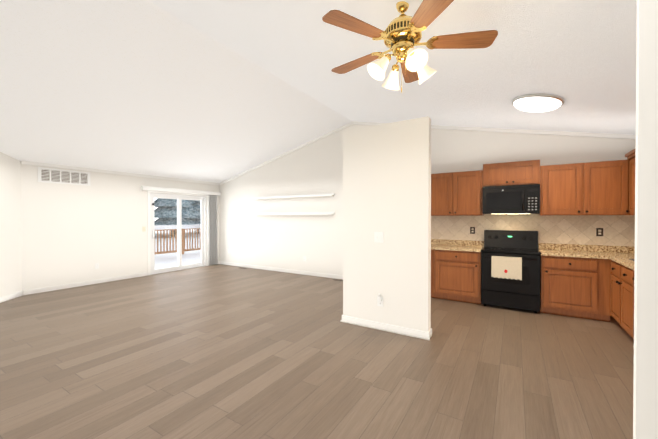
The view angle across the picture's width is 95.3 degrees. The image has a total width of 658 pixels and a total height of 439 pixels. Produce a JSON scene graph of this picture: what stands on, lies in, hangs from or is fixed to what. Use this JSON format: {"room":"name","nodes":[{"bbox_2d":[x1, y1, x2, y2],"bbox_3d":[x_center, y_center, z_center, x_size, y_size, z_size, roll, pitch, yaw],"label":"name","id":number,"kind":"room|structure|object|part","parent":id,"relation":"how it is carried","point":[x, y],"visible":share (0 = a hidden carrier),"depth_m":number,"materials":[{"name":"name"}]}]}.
{"room":"empty living room","nodes":[
{"label":"empty living room","id":0,"kind":"room"},
{"bbox_2d":[0,152,21,296],"bbox_3d":[-6.703,-0.233,3.394,0.670,3.300,4.920,0,1,32],"label":"wall","id":1,"kind":"structure","parent":0,"point":[10,233],"depth_m":5.28,"materials":[{"name":"white paint"}]},
{"bbox_2d":[0,261,431,339],"bbox_3d":[-2.853,1.373,3.526,6.876,0.088,9.170,0,1,32],"label":"baseboard","id":2,"kind":"structure","parent":1,"relation":"attached to","point":[420,334],"depth_m":5.71,"materials":[{"name":"white wood"}]},
{"bbox_2d":[21,164,219,290],"bbox_3d":[-4.539,0.108,7.468,0.150,2.550,4.500,0,1,32],"label":"wall","id":3,"kind":"structure","parent":0,"point":[70,233],"depth_m":6.36,"materials":[{"name":"white paint"}]},
{"bbox_2d":[38,167,89,185],"bbox_3d":[-5.314,-0.860,6.052,0.008,0.290,0.830,0,1,32],"label":"air vent","id":4,"kind":"object","parent":3,"relation":"in","point":[58,176],"visible":1,"depth_m":6.02,"materials":[{"name":"white plastic"}]},
{"bbox_2d":[21,160,218,184],"bbox_3d":[-4.508,-1.071,7.327,0.040,0.070,4.310,0,1,32],"label":"crown molding","id":5,"kind":"structure","parent":3,"relation":"attached to","point":[22,162],"depth_m":6.64,"materials":[{"name":"white wood"}]},
{"bbox_2d":[147,190,208,274],"bbox_3d":[-4.022,0.322,8.149,0.015,2.110,1.740,0,1,32],"label":"door frame","id":6,"kind":"structure","parent":3,"relation":"attached to","point":[148,221],"depth_m":7.60,"materials":[{"name":"white wood"}]},
{"bbox_2d":[150,193,206,274],"bbox_3d":[-4.083,0.354,8.187,0.132,2.046,1.612,0,1,32],"label":"sliding glass door","id":7,"kind":"structure","parent":3,"relation":"in","point":[203,249],"depth_m":8.15,"materials":[{"name":"glass"}]},
{"bbox_2d":[141,186,220,264],"bbox_3d":[-3.931,0.262,8.210,0.102,2.170,2.248,0,1,32],"label":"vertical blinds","id":8,"kind":"object","parent":3,"relation":"attached to","point":[213,201],"visible":1,"depth_m":8.88,"materials":[{"name":"white plastic"}]},
{"bbox_2d":[0,0,352,182],"bbox_3d":[-3.908,-1.649,4.147,4.800,1.279,9.460,0,1,32],"label":"ceiling","id":9,"kind":"structure","parent":0,"point":[145,87],"depth_m":4.46,"materials":[{"name":"white paint"}]},
{"bbox_2d":[0,264,633,438],"bbox_3d":[-0.750,1.478,2.197,12.150,0.100,9.520,0,1,32],"label":"floor","id":10,"kind":"structure","parent":0,"point":[219,351],"depth_m":2.88,"materials":[{"name":"brown wood"}]},
{"bbox_2d":[431,247,480,303],"bbox_3d":[2.317,0.964,5.339,0.735,0.875,0.621,0,1,32],"label":"base cabinet","id":11,"kind":"object","parent":10,"relation":"on","point":[455,275],"depth_m":5.08,"materials":[{"name":"brown wood"}]},
{"bbox_2d":[431,243,482,250],"bbox_3d":[2.097,0.505,5.465,1.250,0.040,0.630,0,1,32],"label":"countertop","id":12,"kind":"structure","parent":11,"relation":"on","point":[442,246],"depth_m":5.22,"materials":[{"name":"beige stone"}]},
{"bbox_2d":[481,230,540,312],"bbox_3d":[2.940,0.797,4.880,0.786,1.215,0.740,0,1,32],"label":"range","id":13,"kind":"object","parent":10,"relation":"on","point":[510,268],"visible":1,"depth_m":4.66,"materials":[{"name":"black metal"}]},
{"bbox_2d":[491,256,521,279],"bbox_3d":[2.722,0.740,4.604,0.400,0.335,0.042,0,1,32],"label":"towel","id":14,"kind":"object","parent":13,"relation":"hanging from","point":[502,267],"depth_m":4.59,"materials":[{"name":"beige fabric"}]},
{"bbox_2d":[540,255,602,320],"bbox_3d":[3.599,0.970,4.546,0.667,0.875,0.621,0,1,32],"label":"base cabinet","id":15,"kind":"object","parent":10,"relation":"on","point":[594,282],"depth_m":4.28,"materials":[{"name":"brown wood"}]},
{"bbox_2d":[540,251,634,258],"bbox_3d":[3.901,0.514,4.350,1.388,0.040,0.630,0,1,32],"label":"countertop","id":16,"kind":"structure","parent":15,"relation":"on","point":[590,254],"depth_m":4.36,"materials":[{"name":"beige stone"}]},
{"bbox_2d":[603,259,606,318],"bbox_3d":[4.244,0.974,4.159,0.600,0.875,0.600,0,1,32],"label":"base cabinet","id":17,"kind":"object","parent":10,"relation":"on","point":[604,260],"depth_m":4.10,"materials":[{"name":"brown wood"}]},
{"bbox_2d":[607,259,630,335],"bbox_3d":[3.822,0.979,3.499,0.620,0.875,0.968,0,1,32],"label":"base cabinet","id":18,"kind":"object","parent":10,"relation":"on","point":[618,274],"depth_m":3.70,"materials":[{"name":"brown wood"}]},
{"bbox_2d":[611,255,634,266],"bbox_3d":[3.435,0.527,2.875,0.630,0.040,2.370,0,1,32],"label":"countertop","id":19,"kind":"structure","parent":18,"relation":"on","point":[618,258],"depth_m":3.75,"materials":[{"name":"beige stone"}]},
{"bbox_2d":[631,267,633,338],"bbox_3d":[3.398,0.985,2.813,0.620,0.875,0.644,0,1,32],"label":"base cabinet","id":20,"kind":"object","parent":10,"relation":"on","point":[632,268],"depth_m":3.29,"materials":[{"name":"brown wood"}]},
{"bbox_2d":[343,116,430,331],"bbox_3d":[0.716,0.098,3.892,1.150,2.630,0.125,0,1,32],"label":"wall","id":21,"kind":"structure","parent":0,"point":[387,179],"depth_m":3.79,"materials":[{"name":"white paint"}]},
{"bbox_2d":[374,232,383,242],"bbox_3d":[0.641,0.229,3.857,0.125,0.135,0.013,0,1,32],"label":"light switch","id":22,"kind":"object","parent":21,"relation":"attached to","point":[379,237],"visible":1,"depth_m":3.85,"materials":[{"name":"white plastic"}]},
{"bbox_2d":[377,293,382,306],"bbox_3d":[0.650,1.032,3.841,0.078,0.168,0.044,0,1,32],"label":"outlet","id":23,"kind":"object","parent":21,"relation":"attached to","point":[379,300],"visible":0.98,"depth_m":3.84,"materials":[{"name":"white plastic"}]},
{"bbox_2d":[148,0,636,134],"bbox_3d":[1.280,-1.435,0.941,7.400,1.654,9.460,0,1,32],"label":"ceiling","id":24,"kind":"structure","parent":0,"point":[579,56],"depth_m":3.13,"materials":[{"name":"white paint"}]},
{"bbox_2d":[322,0,497,92],"bbox_3d":[0.573,-1.356,2.387,1.330,0.664,1.323,0,1,32],"label":"ceiling fan","id":25,"kind":"object","parent":24,"relation":"hanging from","point":[401,35],"visible":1,"depth_m":2.27,"materials":[{"name":"brown wood"}]},
{"bbox_3d":[0.242,-1.371,2.157,0.605,0.036,0.183,0,1,-30],"label":"blade","id":26,"kind":"part","parent":25,"relation":"part of","materials":[{"name":"brown wood"}]},
{"bbox_3d":[0.288,-1.375,2.610,0.605,0.036,0.183,0,1,42],"label":"blade","id":27,"kind":"part","parent":25,"relation":"part of","materials":[{"name":"brown wood"}]},
{"bbox_3d":[0.577,-1.356,2.352,0.292,0.664,0.292,0,1,32],"label":"motor","id":28,"kind":"part","parent":25,"relation":"part of","materials":[{"name":"gold metal"}]},
{"bbox_3d":[0.733,-1.376,2.707,0.183,0.036,0.605,0,1,24],"label":"blade","id":29,"kind":"part","parent":25,"relation":"part of","materials":[{"name":"brown wood"}]},
{"bbox_3d":[0.659,-1.370,1.973,0.183,0.036,0.605,0,0,-12],"label":"blade","id":30,"kind":"part","parent":25,"relation":"part of","materials":[{"name":"brown wood"}]},
{"bbox_3d":[0.963,-1.373,2.313,0.605,0.036,0.183,0,0,6],"label":"blade","id":31,"kind":"part","parent":25,"relation":"part of","materials":[{"name":"brown wood"}]},
{"bbox_2d":[512,93,564,111],"bbox_3d":[2.596,-1.418,3.760,0.560,0.131,0.560,14,8,31],"label":"flush-mount light","id":32,"kind":"object","parent":24,"relation":"attached to","point":[539,102],"visible":0.98,"depth_m":3.62,"materials":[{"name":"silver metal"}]},
{"bbox_2d":[219,124,635,275],"bbox_3d":[0.690,-0.436,6.793,9.750,3.650,0.140,0,1,32],"label":"wall","id":33,"kind":"structure","parent":0,"point":[248,236],"depth_m":7.31,"materials":[{"name":"white paint"}]},
{"bbox_2d":[255,212,333,214],"bbox_3d":[-0.955,-0.153,7.662,2.480,0.072,0.113,0,1,32],"label":"shelf ledge","id":34,"kind":"object","parent":33,"relation":"attached to","point":[295,213],"visible":0.95,"depth_m":7.58,"materials":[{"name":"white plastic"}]},
{"bbox_2d":[255,193,333,198],"bbox_3d":[-0.955,-0.593,7.658,2.480,0.072,0.113,0,1,32],"label":"shelf ledge","id":35,"kind":"object","parent":33,"relation":"attached to","point":[298,196],"visible":0.98,"depth_m":7.54,"materials":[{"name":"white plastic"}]},
{"bbox_2d":[219,121,635,184],"bbox_3d":[0.642,-1.618,6.707,9.463,1.189,0.040,0,1,32],"label":"crown molding","id":36,"kind":"structure","parent":33,"relation":"attached to","point":[586,134],"depth_m":5.41,"materials":[{"name":"white wood"}]},
{"bbox_2d":[431,170,483,215],"bbox_3d":[2.300,-0.457,5.499,0.945,0.775,0.346,0,1,32],"label":"upper cabinet","id":37,"kind":"object","parent":33,"relation":"attached to","point":[457,193],"depth_m":5.32,"materials":[{"name":"brown wood"}]},
{"bbox_2d":[483,160,542,186],"bbox_3d":[3.045,-0.749,5.036,0.798,0.386,0.346,0,1,32],"label":"upper cabinet","id":38,"kind":"object","parent":33,"relation":"attached to","point":[518,172],"depth_m":4.87,"materials":[{"name":"brown wood"}]},
{"bbox_2d":[482,184,539,213],"bbox_3d":[3.011,-0.322,4.987,0.790,0.459,0.471,0,1,32],"label":"microwave","id":39,"kind":"object","parent":38,"relation":"attached to","point":[515,199],"visible":1,"depth_m":4.81,"materials":[{"name":"black"}]},
{"bbox_2d":[431,214,634,245],"bbox_3d":[3.190,0.105,5.165,3.420,0.565,0.008,0,1,32],"label":"tile backsplash","id":40,"kind":"structure","parent":33,"relation":"attached to","point":[618,230],"depth_m":4.90,"materials":[{"name":"beige tile"}]},
{"bbox_2d":[470,227,474,233],"bbox_3d":[2.632,0.200,5.500,0.080,0.125,0.008,0,1,32],"label":"outlet","id":41,"kind":"object","parent":40,"relation":"attached to","point":[472,230],"visible":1,"depth_m":5.50,"materials":[{"name":"brown plastic"}]},
{"bbox_2d":[596,228,602,235],"bbox_3d":[4.130,0.193,4.574,0.080,0.125,0.008,0,1,32],"label":"outlet","id":42,"kind":"object","parent":40,"relation":"attached to","point":[599,231],"visible":1,"depth_m":4.58,"materials":[{"name":"brown plastic"}]},
{"bbox_2d":[431,239,634,254],"bbox_3d":[3.179,0.438,5.153,3.418,0.100,0.022,0,1,32],"label":"backsplash","id":43,"kind":"structure","parent":33,"relation":"attached to","point":[458,243],"depth_m":4.79,"materials":[{"name":"beige stone"}]},
{"bbox_2d":[539,163,574,215],"bbox_3d":[3.637,-0.450,4.673,0.587,0.775,0.346,0,1,32],"label":"upper cabinet","id":44,"kind":"object","parent":33,"relation":"attached to","point":[557,191],"depth_m":4.56,"materials":[{"name":"brown wood"}]},
{"bbox_2d":[575,160,622,214],"bbox_3d":[3.991,-0.466,4.413,0.587,0.810,0.415,0,1,32],"label":"upper cabinet","id":45,"kind":"object","parent":33,"relation":"attached to","point":[599,188],"depth_m":4.32,"materials":[{"name":"brown wood"}]},
{"bbox_2d":[623,149,634,214],"bbox_3d":[4.173,-0.461,3.892,0.450,0.810,0.460,0,1,32],"label":"upper cabinet","id":46,"kind":"object","parent":33,"relation":"attached to","point":[629,164],"depth_m":4.13,"materials":[{"name":"brown wood"}]},
{"bbox_2d":[633,0,657,438],"bbox_3d":[2.091,-0.056,0.313,2.548,3.000,0.026,0,1,32],"label":"wall","id":47,"kind":"structure","parent":0,"point":[645,402],"depth_m":0.96,"materials":[{"name":"white paint"}]},
{"label":"outside","id":48,"kind":"structure","parent":0,"visible":0},
{"bbox_2d":[155,229,200,256],"bbox_3d":[-17.746,1.779,22.631,38.250,0.150,100.000,0,1,32],"label":"snow","id":49,"kind":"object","parent":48,"point":[175,253],"depth_m":21.43,"materials":[{"name":"white snow"}]},
{"bbox_2d":[154,198,200,236],"bbox_3d":[-21.432,-5.485,26.254,13.844,14.417,39.816,0,1,32],"label":"trees","id":50,"kind":"object","parent":49,"relation":"on","point":[173,204],"depth_m":27.92,"materials":[{"name":"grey plant"}]},
{"bbox_2d":[155,224,200,268],"bbox_3d":[-5.548,1.025,9.028,3.200,1.590,6.700,0,1,32],"label":"deck","id":51,"kind":"object","parent":49,"relation":"on","point":[166,259],"depth_m":11.12,"materials":[{"name":"brown wood"}]}
]}

